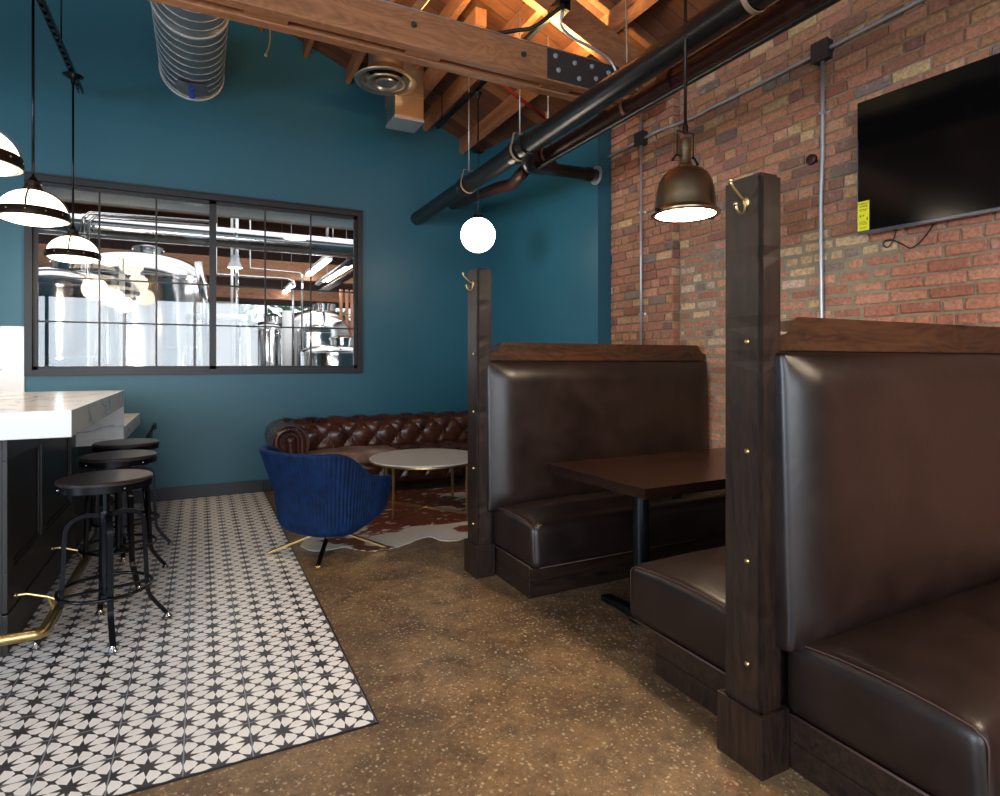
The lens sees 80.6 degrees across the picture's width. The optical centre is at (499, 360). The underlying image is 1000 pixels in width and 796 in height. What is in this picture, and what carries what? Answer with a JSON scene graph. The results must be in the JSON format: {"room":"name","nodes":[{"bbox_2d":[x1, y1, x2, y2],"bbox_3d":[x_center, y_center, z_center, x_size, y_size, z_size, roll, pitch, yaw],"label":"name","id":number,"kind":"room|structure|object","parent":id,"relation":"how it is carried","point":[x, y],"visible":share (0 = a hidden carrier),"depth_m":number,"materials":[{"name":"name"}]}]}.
{"room":"bar","nodes":[
{"label":"bar","id":0,"kind":"room"},
{"bbox_2d":[39,202,352,365],"bbox_3d":[-6.654,-1.220,13.528,9.600,5.200,0.150,0,0,-27],"label":"wall","id":1,"kind":"structure","parent":0,"point":[223,304],"depth_m":13.63,"materials":[{"name":"white paint"}]},
{"bbox_2d":[239,302,312,365],"bbox_3d":[-5.306,-0.160,14.186,1.850,2.430,0.060,0,0,-27],"label":"window","id":2,"kind":"structure","parent":1,"relation":"in","point":[242,303],"depth_m":13.97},
{"bbox_2d":[0,0,480,490],"bbox_3d":[-4.409,-1.573,5.349,10.788,5.906,0.160,0,0,-27],"label":"wall","id":3,"kind":"structure","parent":0,"point":[283,125],"depth_m":6.16,"materials":[{"name":"teal paint"}]},
{"bbox_2d":[0,326,24,391],"bbox_3d":[-5.253,-0.015,4.818,2.178,0.592,0.019,0,0,-27],"label":"backsplash","id":4,"kind":"structure","parent":3,"relation":"attached to","point":[12,378],"depth_m":5.27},
{"bbox_2d":[95,479,272,506],"bbox_3d":[-2.700,1.315,6.118,5.561,0.130,0.018,0,0,-27],"label":"baseboard","id":5,"kind":"structure","parent":3,"relation":"attached to","point":[241,487],"depth_m":5.96,"materials":[{"name":"wood"}]},
{"bbox_2d":[150,1,228,100],"bbox_3d":[-1.248,-2.881,2.303,0.586,0.634,8.236,0,0,-27],"label":"spiral duct","id":6,"kind":"object","parent":3,"relation":"attached to","point":[191,45],"visible":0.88,"depth_m":5.08,"materials":[{"name":"metal"}]},
{"bbox_2d":[24,171,362,375],"bbox_3d":[-2.955,-0.783,6.069,3.056,1.839,0.215,0,0,-27],"label":"window","id":7,"kind":"structure","parent":3,"relation":"in","point":[31,233],"depth_m":5.89,"materials":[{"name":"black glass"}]},
{"bbox_2d":[449,0,821,209],"bbox_3d":[1.456,-1.780,2.822,0.270,0.355,9.673,0,0,-26],"label":"pipe","id":8,"kind":"object","parent":3,"relation":"attached to","point":[786,10],"visible":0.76,"depth_m":3.57,"materials":[{"name":"brown metal"}]},
{"bbox_2d":[540,36,552,160],"bbox_3d":[0.399,-2.170,4.894,0.132,1.050,0.026,0,0,-27],"label":"hanger","id":9,"kind":"object","parent":8,"relation":"attached to","point":[541,153],"visible":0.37,"depth_m":4.89,"materials":[{"name":"metal"}]},
{"bbox_2d":[619,0,633,115],"bbox_3d":[0.862,-2.170,3.983,0.132,1.050,0.026,0,0,-27],"label":"hanger","id":10,"kind":"object","parent":8,"relation":"attached to","point":[630,93],"visible":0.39,"depth_m":3.97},
{"bbox_2d":[148,0,655,109],"bbox_3d":[-2.288,-3.187,2.986,7.940,2.358,0.246,0,0,-27],"label":"ceiling beam","id":11,"kind":"structure","parent":0,"point":[376,27],"depth_m":3.89,"materials":[{"name":"brown wood"}]},
{"bbox_2d":[379,0,600,61],"bbox_3d":[-1.107,-2.248,3.491,4.191,0.012,0.012,0,0,-27],"label":"cable","id":12,"kind":"object","parent":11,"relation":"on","point":[379,0],"visible":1,"depth_m":3.97,"materials":[{"name":"metal"}]},
{"bbox_2d":[0,475,829,795],"bbox_3d":[-2.178,1.438,0.960,10.788,0.124,9.686,0,0,-27],"label":"floor","id":13,"kind":"structure","parent":0,"point":[472,686],"depth_m":2.50,"materials":[{"name":"concrete"}]},
{"bbox_2d":[0,435,75,654],"bbox_3d":[-3.343,0.860,3.220,1.430,1.039,1.718,0,0,-27],"label":"counter base","id":14,"kind":"object","parent":13,"relation":"on","point":[33,517],"visible":0.87,"depth_m":3.19,"materials":[{"name":"black wood"}]},
{"bbox_2d":[0,494,114,645],"bbox_3d":[-3.455,1.180,3.699,1.608,0.112,3.246,0,0,-27],"label":"rail","id":15,"kind":"object","parent":14,"relation":"attached to","point":[52,616],"visible":0.62,"depth_m":2.84,"materials":[{"name":"gold metal"}]},
{"bbox_2d":[0,390,123,446],"bbox_3d":[-3.204,0.424,3.147,1.833,0.407,2.056,0,0,-27],"label":"countertop","id":16,"kind":"structure","parent":14,"relation":"on","point":[92,416],"depth_m":3.05,"materials":[{"name":"white stone"}]},
{"bbox_2d":[75,446,94,546],"bbox_3d":[-3.945,0.994,4.404,1.430,0.773,0.828,0,0,-27],"label":"bar cabinet","id":17,"kind":"object","parent":13,"relation":"on","point":[83,450],"visible":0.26,"depth_m":4.50,"materials":[{"name":"black wood"}]},
{"bbox_2d":[124,413,139,438],"bbox_3d":[-3.973,0.553,4.660,1.833,0.108,1.339,0,0,-27],"label":"countertop","id":18,"kind":"structure","parent":17,"relation":"on","point":[131,420],"depth_m":5.11,"materials":[{"name":"white stone"}]},
{"bbox_2d":[31,469,171,653],"bbox_3d":[-2.007,0.981,3.005,0.434,0.789,0.434,0,0,5],"label":"bar stool","id":19,"kind":"object","parent":13,"relation":"on","point":[104,482],"visible":1,"depth_m":2.92,"materials":[{"name":"black metal"}]},
{"bbox_2d":[89,422,156,531],"bbox_3d":[-3.196,0.960,5.032,0.468,0.835,0.418,0,0,-27],"label":"counter chair","id":20,"kind":"object","parent":13,"relation":"on","point":[154,426],"visible":0.27,"depth_m":4.93,"materials":[{"name":"black metal"}]},
{"bbox_2d":[78,450,168,589],"bbox_3d":[-2.394,0.981,3.706,0.433,0.789,0.433,0,0,-9],"label":"bar stool","id":21,"kind":"object","parent":13,"relation":"on","point":[118,459],"visible":0.73,"depth_m":3.61,"materials":[{"name":"black metal"}]},
{"bbox_2d":[77,438,172,562],"bbox_3d":[-2.713,0.981,4.287,0.433,0.789,0.433,0,0,17],"label":"bar stool","id":22,"kind":"object","parent":13,"relation":"on","point":[132,443],"visible":0.59,"depth_m":4.20,"materials":[{"name":"black metal"}]},
{"bbox_2d":[116,491,378,795],"bbox_3d":[-2.822,1.377,3.555,3.021,0.006,4.477,0,0,-27],"label":"trim","id":23,"kind":"structure","parent":13,"relation":"on","point":[376,722],"depth_m":2.12,"materials":[{"name":"metal"}]},
{"bbox_2d":[265,410,467,481],"bbox_3d":[-1.188,0.983,6.419,2.492,0.794,0.749,0,0,-27],"label":"sofa","id":24,"kind":"object","parent":13,"relation":"on","point":[357,437],"visible":0.56,"depth_m":6.27,"materials":[{"name":"brown leather"}]},
{"bbox_2d":[308,445,396,463],"bbox_3d":[-1.529,0.965,6.068,0.917,0.160,0.396,0,0,-27],"label":"seat cushion","id":25,"kind":"object","parent":24,"relation":"on","point":[361,454],"depth_m":5.99,"materials":[{"name":"brown leather"}]},
{"bbox_2d":[392,440,467,450],"bbox_3d":[-0.705,0.964,6.489,0.917,0.161,0.393,0,0,-27],"label":"seat cushion","id":26,"kind":"object","parent":24,"relation":"on","point":[397,444],"depth_m":6.42,"materials":[{"name":"brown leather"}]},
{"bbox_2d":[301,487,467,551],"bbox_3d":[-0.636,1.377,5.345,1.867,0.004,2.117,0,0,-4],"label":"cowhide rug","id":27,"kind":"object","parent":13,"relation":"on","point":[440,525],"visible":0.52,"depth_m":4.93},
{"bbox_2d":[259,445,391,567],"bbox_3d":[-1.259,0.993,4.307,0.832,0.766,0.884,0,0,32],"label":"lounge chair","id":28,"kind":"object","parent":27,"relation":"on","point":[326,496],"visible":1,"depth_m":3.99,"materials":[{"name":"blue fabric"}]},
{"bbox_2d":[369,448,467,519],"bbox_3d":[-0.701,1.134,5.526,1.027,0.480,1.027,0,0,-27],"label":"coffee table","id":29,"kind":"object","parent":27,"relation":"on","point":[425,458],"visible":0.86,"depth_m":5.36,"materials":[{"name":"stone"}]},
{"bbox_2d":[464,268,494,578],"bbox_3d":[-0.134,0.393,3.846,0.134,1.973,0.189,0,0,-27],"label":"post","id":30,"kind":"object","parent":13,"relation":"on","point":[479,550],"visible":0.98,"depth_m":3.78,"materials":[{"name":"brown wood"}]},
{"bbox_2d":[491,342,705,542],"bbox_3d":[0.753,0.629,4.292,1.908,1.501,0.110,0,0,-27],"label":"divider","id":31,"kind":"object","parent":13,"relation":"on","point":[506,351],"visible":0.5,"depth_m":4.17,"materials":[{"name":"brown wood"}]},
{"bbox_2d":[487,361,725,598],"bbox_3d":[0.852,0.690,4.071,1.933,1.380,0.691,0,0,-27],"label":"bench","id":32,"kind":"object","parent":13,"relation":"on","point":[553,533],"visible":0.72,"depth_m":3.87,"materials":[{"name":"brown leather"}]},
{"bbox_2d":[494,489,725,568],"bbox_3d":[0.907,1.047,4.021,1.880,0.301,0.553,0,0,-27],"label":"seat cushion","id":33,"kind":"object","parent":32,"relation":"on","point":[547,530],"depth_m":3.66,"materials":[{"name":"brown leather"}]},
{"bbox_2d":[548,447,725,631],"bbox_3d":[1.250,0.994,3.499,1.734,0.773,0.856,0,0,-27],"label":"table","id":34,"kind":"object","parent":13,"relation":"on","point":[672,475],"visible":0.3,"depth_m":3.18,"materials":[{"name":"brown wood"}]},
{"bbox_2d":[629,546,725,715],"bbox_3d":[1.547,0.680,2.858,1.794,1.401,0.697,0,0,-27],"label":"bench","id":35,"kind":"object","parent":13,"relation":"on","point":[682,597],"visible":0.09,"depth_m":2.47,"materials":[{"name":"brown leather"}]},
{"bbox_2d":[717,172,788,781],"bbox_3d":[0.876,0.374,2.048,0.134,2.012,0.189,0,0,-27],"label":"post","id":36,"kind":"object","parent":13,"relation":"on","point":[752,721],"visible":0.94,"depth_m":1.99,"materials":[{"name":"brown wood"}]},
{"bbox_2d":[729,178,748,214],"bbox_3d":[0.802,-0.554,1.990,0.079,0.119,0.027,0,0,-27],"label":"coat hook","id":37,"kind":"object","parent":36,"relation":"attached to","point":[745,199],"visible":1,"depth_m":1.99,"materials":[{"name":"gold metal"}]},
{"bbox_2d":[775,352,999,795],"bbox_3d":[1.851,0.675,2.202,1.846,1.410,0.746,0,0,-27],"label":"bench","id":38,"kind":"object","parent":13,"relation":"on","point":[887,465],"visible":0.9,"depth_m":1.97,"materials":[{"name":"brown leather"}]},
{"bbox_2d":[788,579,999,795],"bbox_3d":[1.903,1.047,2.151,1.800,0.301,0.608,0,0,-27],"label":"seat cushion","id":39,"kind":"object","parent":38,"relation":"on","point":[910,692],"depth_m":1.78,"materials":[{"name":"brown leather"}]},
{"bbox_2d":[780,317,999,704],"bbox_3d":[1.725,0.613,2.480,1.818,1.535,0.124,0,0,-27],"label":"divider","id":40,"kind":"object","parent":13,"relation":"on","point":[797,334],"visible":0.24,"depth_m":2.26,"materials":[{"name":"brown wood"}]},
{"bbox_2d":[292,0,783,150],"bbox_3d":[-2.236,-3.433,0.908,11.038,2.288,10.046,0,0,-27],"label":"ceiling","id":41,"kind":"structure","parent":0,"point":[663,16],"depth_m":5.18,"materials":[{"name":"wood"}]},
{"bbox_2d":[36,0,83,93],"bbox_3d":[-1.725,-3.278,1.262,0.040,1.685,9.214,0,0,-27],"label":"ceiling track","id":42,"kind":"object","parent":41,"relation":"hanging from","point":[43,6],"visible":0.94,"depth_m":4.54,"materials":[{"name":"black metal"}]},
{"bbox_2d":[0,131,24,175],"bbox_3d":[-2.500,-1.668,2.785,0.405,1.536,0.405,0,0,-27],"label":"pendant","id":43,"kind":"object","parent":42,"relation":"hanging from","point":[11,163],"visible":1,"depth_m":2.81,"materials":[{"name":"white glass"}]},
{"bbox_2d":[0,0,71,226],"bbox_3d":[-3.031,-1.661,3.831,0.405,1.550,0.405,0,0,-27],"label":"pendant","id":44,"kind":"object","parent":42,"relation":"hanging from","point":[29,205],"visible":1,"depth_m":3.77,"materials":[{"name":"beige"}]},
{"bbox_2d":[43,71,101,263],"bbox_3d":[-3.644,-1.639,5.036,0.405,1.594,0.405,0,0,-27],"label":"pendant","id":45,"kind":"object","parent":42,"relation":"hanging from","point":[69,248],"visible":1,"depth_m":4.97,"materials":[{"name":"white glass"}]},
{"bbox_2d":[264,29,270,56],"bbox_3d":[-1.728,-2.487,4.385,0.047,0.456,0.025,0,0,-27],"label":"pull chain","id":46,"kind":"object","parent":41,"relation":"hanging from","point":[265,54],"visible":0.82,"depth_m":4.39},
{"bbox_2d":[303,38,313,58],"bbox_3d":[0.075,-3.377,2.106,0.044,0.174,9.686,0,0,-27],"label":"joist","id":47,"kind":"object","parent":41,"relation":"attached to","point":[307,43],"visible":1,"depth_m":6.27,"materials":[{"name":"brown wood"}]},
{"bbox_2d":[345,0,394,84],"bbox_3d":[0.481,-3.195,2.312,0.044,0.175,9.686,0,0,-27],"label":"joist","id":48,"kind":"object","parent":41,"relation":"attached to","point":[357,57],"visible":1,"depth_m":6.31,"materials":[{"name":"brown wood"}]},
{"bbox_2d":[354,53,416,95],"bbox_3d":[-1.081,-2.944,5.597,0.590,0.632,0.590,0,0,-27],"label":"ceiling vent","id":49,"kind":"object","parent":41,"relation":"in","point":[384,76],"visible":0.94,"depth_m":5.57,"materials":[{"name":"metal"}]},
{"bbox_2d":[386,62,423,132],"bbox_3d":[-0.977,-2.760,6.052,0.310,0.690,0.314,0,0,-27],"label":"duct","id":50,"kind":"object","parent":41,"relation":"attached to","point":[405,113],"visible":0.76,"depth_m":5.95,"materials":[{"name":"metal"}]},
{"bbox_2d":[385,0,470,106],"bbox_3d":[0.887,-3.010,2.518,0.044,0.181,9.686,0,0,-27],"label":"joist","id":51,"kind":"object","parent":41,"relation":"attached to","point":[453,9],"visible":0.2,"depth_m":5.02,"materials":[{"name":"brown wood"}]},
{"bbox_2d":[423,7,486,98],"bbox_3d":[-0.625,-2.846,5.797,0.100,0.140,2.070,0,0,-27],"label":"joist","id":52,"kind":"structure","parent":41,"relation":"attached to","point":[478,16],"depth_m":5.68,"materials":[{"name":"brown wood"}]},
{"bbox_2d":[423,3,540,130],"bbox_3d":[1.293,-2.829,2.725,0.044,0.178,9.686,0,0,-27],"label":"joist","id":53,"kind":"object","parent":41,"relation":"attached to","point":[529,15],"visible":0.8,"depth_m":6.06,"materials":[{"name":"brown wood"}]},
{"bbox_2d":[499,84,546,119],"bbox_3d":[-0.171,-2.565,5.177,1.391,0.714,0.047,0,0,-27],"label":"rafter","id":54,"kind":"object","parent":41,"relation":"attached to","point":[544,117],"visible":0.34,"depth_m":5.37,"materials":[{"name":"brown wood"}]},
{"bbox_2d":[436,0,639,128],"bbox_3d":[1.464,-2.458,2.446,1.250,0.742,8.834,0,0,-27],"label":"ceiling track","id":55,"kind":"object","parent":41,"relation":"hanging from","point":[558,9],"visible":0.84,"depth_m":4.24,"materials":[{"name":"black metal"}]},
{"bbox_2d":[461,91,494,252],"bbox_3d":[-0.203,-1.745,5.470,0.320,1.478,0.320,0,0,-27],"label":"globe pendant","id":56,"kind":"object","parent":55,"relation":"hanging from","point":[477,234],"visible":1,"depth_m":5.37,"materials":[{"name":"beige"}]},
{"bbox_2d":[651,0,720,222],"bbox_3d":[0.955,-1.615,3.040,0.344,1.735,0.344,0,0,15],"label":"dome pendant","id":57,"kind":"object","parent":55,"relation":"hanging from","point":[686,193],"visible":1,"depth_m":2.96,"materials":[{"name":"brown metal"}]},
{"bbox_2d":[656,208,715,221],"bbox_3d":[0.955,-0.760,3.040,0.300,0.012,0.300,0,0,-27],"label":"diffuser","id":58,"kind":"object","parent":57,"relation":"attached to","point":[667,214],"depth_m":3.04,"materials":[{"name":"beige"}]},
{"bbox_2d":[460,0,657,153],"bbox_3d":[1.717,-2.637,2.941,0.044,0.180,9.686,0,0,-27],"label":"joist","id":59,"kind":"object","parent":41,"relation":"attached to","point":[614,19],"visible":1,"depth_m":5.74,"materials":[{"name":"brown wood"}]},
{"bbox_2d":[600,0,778,111],"bbox_3d":[2.154,-2.445,3.163,0.044,0.174,9.686,0,0,-27],"label":"joist","id":60,"kind":"object","parent":41,"relation":"attached to","point":[777,0],"visible":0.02,"depth_m":4.30,"materials":[{"name":"brown wood"}]},
{"bbox_2d":[481,109,611,347],"bbox_3d":[0.420,-0.630,6.518,0.393,4.019,2.132,0,0,-27],"label":"wall","id":61,"kind":"structure","parent":0,"point":[549,259],"depth_m":6.15,"materials":[{"name":"teal paint"}]},
{"bbox_2d":[411,0,776,224],"bbox_3d":[1.623,-1.676,2.902,1.119,0.284,9.663,0,0,-27],"label":"drain pipe","id":62,"kind":"object","parent":61,"relation":"attached to","point":[720,16],"visible":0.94,"depth_m":3.76,"materials":[{"name":"black metal"}]},
{"bbox_2d":[460,77,476,193],"bbox_3d":[-0.297,-2.205,5.639,0.174,1.204,0.026,0,0,-27],"label":"hanger","id":63,"kind":"object","parent":62,"relation":"attached to","point":[468,170],"visible":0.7,"depth_m":5.63,"materials":[{"name":"metal"}]},
{"bbox_2d":[510,11,521,161],"bbox_3d":[0.160,-2.207,4.741,0.174,1.201,0.026,0,0,-27],"label":"hanger","id":64,"kind":"object","parent":62,"relation":"attached to","point":[519,133],"visible":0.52,"depth_m":4.74,"materials":[{"name":"metal"}]},
{"bbox_2d":[537,0,840,168],"bbox_3d":[1.927,-1.570,1.630,0.040,0.060,7.120,0,0,-27],"label":"gas pipe","id":65,"kind":"object","parent":62,"relation":"attached to","point":[822,5],"visible":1,"depth_m":3.18,"materials":[{"name":"black metal"}]},
{"bbox_2d":[740,0,767,14],"bbox_3d":[1.179,-2.210,2.736,0.174,1.194,0.026,0,0,-27],"label":"hanger","id":66,"kind":"object","parent":62,"relation":"attached to","point":[748,8],"visible":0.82,"depth_m":2.72,"materials":[{"name":"metal"}]},
{"bbox_2d":[611,0,999,448],"bbox_3d":[2.456,-0.557,3.316,0.392,3.874,9.686,0,0,-27],"label":"wall","id":67,"kind":"structure","parent":0,"point":[952,276],"depth_m":3.90,"materials":[{"name":"brick"}]},
{"bbox_2d":[607,0,924,344],"bbox_3d":[2.760,-0.931,2.399,0.126,2.967,7.375,0,0,-28],"label":"conduit","id":68,"kind":"object","parent":67,"relation":"attached to","point":[821,51],"visible":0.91,"depth_m":3.78,"materials":[{"name":"metal"}]},
{"bbox_2d":[806,154,817,164],"bbox_3d":[2.037,-1.318,3.858,0.035,0.071,0.072,0,0,-27],"label":"wall pipe stub","id":69,"kind":"structure","parent":67,"relation":"attached to","point":[811,159],"depth_m":3.84,"materials":[{"name":"brown metal"}]},
{"bbox_2d":[882,224,933,248],"bbox_3d":[2.306,-0.699,3.338,0.007,0.132,0.276,0,0,-27],"label":"cable","id":70,"kind":"object","parent":67,"relation":"attached to","point":[892,240],"visible":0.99,"depth_m":3.37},
{"bbox_2d":[857,53,999,235],"bbox_3d":[2.497,-1.129,2.909,0.079,0.778,1.380,0,0,-32],"label":"television","id":71,"kind":"object","parent":67,"relation":"attached to","point":[928,150],"visible":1,"depth_m":3.15,"materials":[{"name":"black glass"}]},
{"bbox_2d":[858,200,868,231],"bbox_3d":[2.121,-0.846,3.443,0.002,0.172,0.064,0,0,-32],"label":"energy label","id":72,"kind":"object","parent":71,"relation":"attached to","point":[863,207],"visible":1,"depth_m":3.44,"materials":[{"name":"yellow paper"}]},
{"bbox_3d":[-4.772,-3.695,9.827,9.600,0.150,8.154,0,0,-27],"label":"ceiling","id":73,"kind":"structure","parent":0,"visible":0},
{"bbox_2d":[227,255,242,268],"bbox_3d":[-3.733,-2.465,8.311,0.210,2.310,0.210,0,0,-27],"label":"cone pendant","id":74,"kind":"object","parent":73,"relation":"hanging from","point":[234,263],"visible":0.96,"depth_m":8.26,"materials":[{"name":"metal"}]},
{"bbox_2d":[282,224,295,292],"bbox_3d":[-4.443,-2.527,12.269,0.120,2.185,1.900,0,0,-27],"label":"strip light","id":75,"kind":"object","parent":73,"relation":"hanging from","point":[289,285],"visible":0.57,"depth_m":11.60,"materials":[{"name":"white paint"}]},
{"bbox_2d":[305,256,332,275],"bbox_3d":[-3.013,-2.567,9.743,0.120,2.105,1.900,0,0,-27],"label":"strip light","id":76,"kind":"object","parent":73,"relation":"hanging from","point":[324,260],"visible":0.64,"depth_m":9.46,"materials":[{"name":"white paint"}]},
{"bbox_2d":[321,230,352,281],"bbox_3d":[-2.635,-2.497,9.486,0.120,2.245,1.900,0,0,-27],"label":"strip light","id":77,"kind":"object","parent":73,"relation":"hanging from","point":[349,267],"visible":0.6,"depth_m":9.27,"materials":[{"name":"white paint"}]},
{"bbox_3d":[-4.772,1.430,9.827,9.600,0.100,8.154,0,0,-27],"label":"floor","id":78,"kind":"structure","parent":0,"visible":0},
{"bbox_2d":[39,258,108,365],"bbox_3d":[-5.029,0.085,6.746,0.951,2.590,0.936,0,0,42],"label":"tank","id":79,"kind":"object","parent":78,"relation":"on","point":[60,299],"visible":0.42,"depth_m":6.47,"materials":[{"name":"silver metal"}]},
{"bbox_2d":[119,258,124,365],"bbox_3d":[-4.500,0.080,7.023,0.060,2.600,0.060,0,0,-27],"label":"pipe","id":80,"kind":"object","parent":78,"relation":"on","point":[121,260],"visible":0.34,"depth_m":7.00,"materials":[{"name":"metal"}]},
{"bbox_2d":[86,216,208,280],"bbox_3d":[-4.067,-1.033,6.907,1.287,4.825,0.036,0,0,-27],"label":"pipe","id":81,"kind":"object","parent":78,"relation":"on","point":[92,218],"visible":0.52,"depth_m":6.75,"materials":[{"name":"silver metal"}]},
{"bbox_2d":[80,211,216,232],"bbox_3d":[-4.072,-2.439,6.904,1.390,2.019,0.040,0,0,-27],"label":"pipe","id":82,"kind":"object","parent":81,"relation":"attached to","point":[82,229],"visible":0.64,"depth_m":6.79,"materials":[{"name":"silver metal"}]},
{"bbox_2d":[90,244,208,365],"bbox_3d":[-4.998,-0.125,8.185,1.716,3.010,1.793,0,0,-27],"label":"tank","id":83,"kind":"object","parent":78,"relation":"on","point":[177,345],"visible":0.38,"depth_m":7.62,"materials":[{"name":"silver metal"}]},
{"bbox_2d":[194,261,208,365],"bbox_3d":[-3.912,-0.579,7.771,0.217,1.454,0.100,0,0,-27],"label":"pipe","id":84,"kind":"object","parent":83,"relation":"attached to","point":[204,307],"visible":0.76,"depth_m":7.74,"materials":[{"name":"silver metal"}]},
{"bbox_2d":[192,313,246,365],"bbox_3d":[-3.855,0.367,8.136,0.686,2.025,0.090,0,0,-27],"label":"pipe","id":85,"kind":"object","parent":78,"relation":"on","point":[195,316],"visible":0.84,"depth_m":8.23,"materials":[{"name":"metal"}]},
{"bbox_2d":[231,218,232,365],"bbox_3d":[-3.808,-1.070,8.384,0.036,4.900,0.036,0,0,-27],"label":"pipe","id":86,"kind":"object","parent":78,"relation":"on","point":[231,218],"visible":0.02,"depth_m":8.37,"materials":[{"name":"metal"}]},
{"bbox_2d":[235,218,238,365],"bbox_3d":[-3.751,-1.070,8.414,0.044,4.900,0.044,0,0,-27],"label":"pipe","id":87,"kind":"object","parent":78,"relation":"on","point":[236,220],"visible":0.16,"depth_m":8.40,"materials":[{"name":"silver metal"}]},
{"bbox_2d":[216,223,293,365],"bbox_3d":[-3.609,-0.885,8.710,1.089,4.529,0.036,0,0,-27],"label":"pipe","id":88,"kind":"object","parent":78,"relation":"on","point":[251,276],"visible":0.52,"depth_m":8.93,"materials":[{"name":"silver metal"}]},
{"bbox_2d":[247,314,281,365],"bbox_3d":[-4.247,0.255,10.811,0.696,2.250,0.773,0,0,-27],"label":"tank","id":89,"kind":"object","parent":78,"relation":"on","point":[255,334],"visible":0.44,"depth_m":10.54,"materials":[{"name":"silver metal"}]},
{"bbox_2d":[269,329,274,365],"bbox_3d":[-3.768,0.430,9.751,0.100,1.900,0.100,0,0,-27],"label":"pipe","id":90,"kind":"object","parent":78,"relation":"on","point":[271,331],"visible":0.34,"depth_m":9.71,"materials":[{"name":"silver metal"}]},
{"bbox_2d":[249,220,302,349],"bbox_3d":[-3.563,-1.012,9.406,0.812,4.785,0.032,0,0,-27],"label":"pipe","id":91,"kind":"object","parent":78,"relation":"on","point":[250,267],"visible":0.55,"depth_m":9.57,"materials":[{"name":"silver metal"}]},
{"bbox_2d":[282,311,291,365],"bbox_3d":[-3.477,0.280,9.675,0.180,2.200,0.180,0,0,-27],"label":"pipe","id":92,"kind":"object","parent":78,"relation":"on","point":[286,315],"visible":0.26,"depth_m":9.60,"materials":[{"name":"metal"}]},
{"bbox_2d":[280,302,350,365],"bbox_3d":[-3.153,0.170,10.245,1.256,2.420,1.333,0,0,-27],"label":"tank","id":93,"kind":"object","parent":78,"relation":"on","point":[324,315],"visible":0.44,"depth_m":9.77,"materials":[{"name":"silver metal"}]},
{"bbox_2d":[300,335,352,365],"bbox_3d":[-2.414,0.495,8.714,1.016,1.770,1.093,0,0,-27],"label":"tank","id":94,"kind":"object","parent":78,"relation":"on","point":[339,351],"visible":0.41,"depth_m":8.33,"materials":[{"name":"silver metal"}]},
{"bbox_2d":[339,289,342,318],"bbox_3d":[-2.712,0.080,10.064,0.060,2.600,0.060,0,0,-27],"label":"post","id":95,"kind":"object","parent":78,"relation":"on","point":[340,294],"visible":0.34,"depth_m":10.04,"materials":[{"name":"wood"}]},
{"bbox_2d":[345,290,348,326],"bbox_3d":[-2.622,0.080,10.110,0.060,2.600,0.060,0,0,-27],"label":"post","id":96,"kind":"object","parent":78,"relation":"on","point":[346,294],"visible":0.34,"depth_m":10.08,"materials":[{"name":"brown metal"}]},
{"bbox_2d":[350,290,352,336],"bbox_3d":[-2.546,0.080,10.148,0.060,2.600,0.060,0,0,-27],"label":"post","id":97,"kind":"object","parent":78,"relation":"on","point":[351,294],"visible":0.24,"depth_m":10.12,"materials":[{"name":"brown metal"}]},
{"bbox_3d":[-9.118,-1.220,7.618,0.150,5.200,8.154,0,0,-27],"label":"wall","id":98,"kind":"structure","parent":0,"visible":0},
{"bbox_2d":[39,213,352,257],"bbox_3d":[-3.583,-1.570,7.489,9.600,0.274,0.274,0,0,-27],"label":"air duct","id":99,"kind":"object","parent":98,"relation":"attached to","point":[146,230],"visible":0.38,"depth_m":7.38,"materials":[{"name":"silver metal"}]},
{"bbox_2d":[39,244,352,283],"bbox_3d":[-4.834,-1.600,9.950,9.600,0.320,0.120,0,0,-27],"label":"beam","id":100,"kind":"structure","parent":98,"relation":"attached to","point":[222,262],"depth_m":10.21,"materials":[{"name":"brown wood"}]},
{"bbox_2d":[315,257,352,285],"bbox_3d":[-2.674,-1.432,9.522,0.107,0.107,3.000,0,0,-27],"label":"pipe","id":101,"kind":"object","parent":100,"relation":"attached to","point":[348,262],"visible":0.6,"depth_m":9.20,"materials":[{"name":"grey metal"}]},
{"bbox_2d":[318,271,352,293],"bbox_3d":[-2.622,-1.242,9.436,0.096,0.104,2.800,0,0,-27],"label":"pipe","id":102,"kind":"object","parent":101,"relation":"attached to","point":[349,275],"visible":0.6,"depth_m":9.14,"materials":[{"name":"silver metal"}]},
{"bbox_2d":[41,187,352,229],"bbox_3d":[-3.248,-1.745,6.830,9.600,0.130,0.120,0,0,-27],"label":"duct","id":103,"kind":"object","parent":98,"relation":"attached to","point":[86,197],"visible":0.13,"depth_m":6.66,"materials":[{"name":"metal"}]},
{"bbox_2d":[60,201,352,230],"bbox_3d":[-6.348,-3.345,12.927,9.600,0.350,0.140,0,0,-27],"label":"ceiling beam","id":104,"kind":"structure","parent":98,"relation":"attached to","point":[60,201],"depth_m":12.77,"materials":[{"name":"brown wood"}]},
{"bbox_2d":[208,286,349,302],"bbox_3d":[-5.827,-1.410,11.902,9.600,0.220,0.100,0,0,-27],"label":"beam","id":105,"kind":"structure","parent":98,"relation":"attached to","point":[252,293],"depth_m":12.43,"materials":[{"name":"brown wood"}]},
{"label":"outside","id":106,"kind":"structure","parent":0,"visible":0},
{"bbox_3d":[-8.894,1.480,20.803,33.000,0.100,14.850,0,0,-27],"label":"ground","id":107,"kind":"structure","parent":106,"visible":0},
{"bbox_2d":[208,303,257,346],"bbox_3d":[-8.418,-0.553,17.025,2.643,3.876,2.610,0,0,-27],"label":"street tree","id":108,"kind":"object","parent":107,"relation":"on","point":[242,307],"visible":0.06,"depth_m":17.36,"materials":[{"name":"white plant"}]},
{"bbox_2d":[260,306,349,321],"bbox_3d":[-6.199,-0.595,19.244,3.001,3.962,2.774,0,0,-27],"label":"street tree","id":109,"kind":"object","parent":107,"relation":"on","point":[284,308],"visible":0.07,"depth_m":18.74,"materials":[{"name":"green plant"}]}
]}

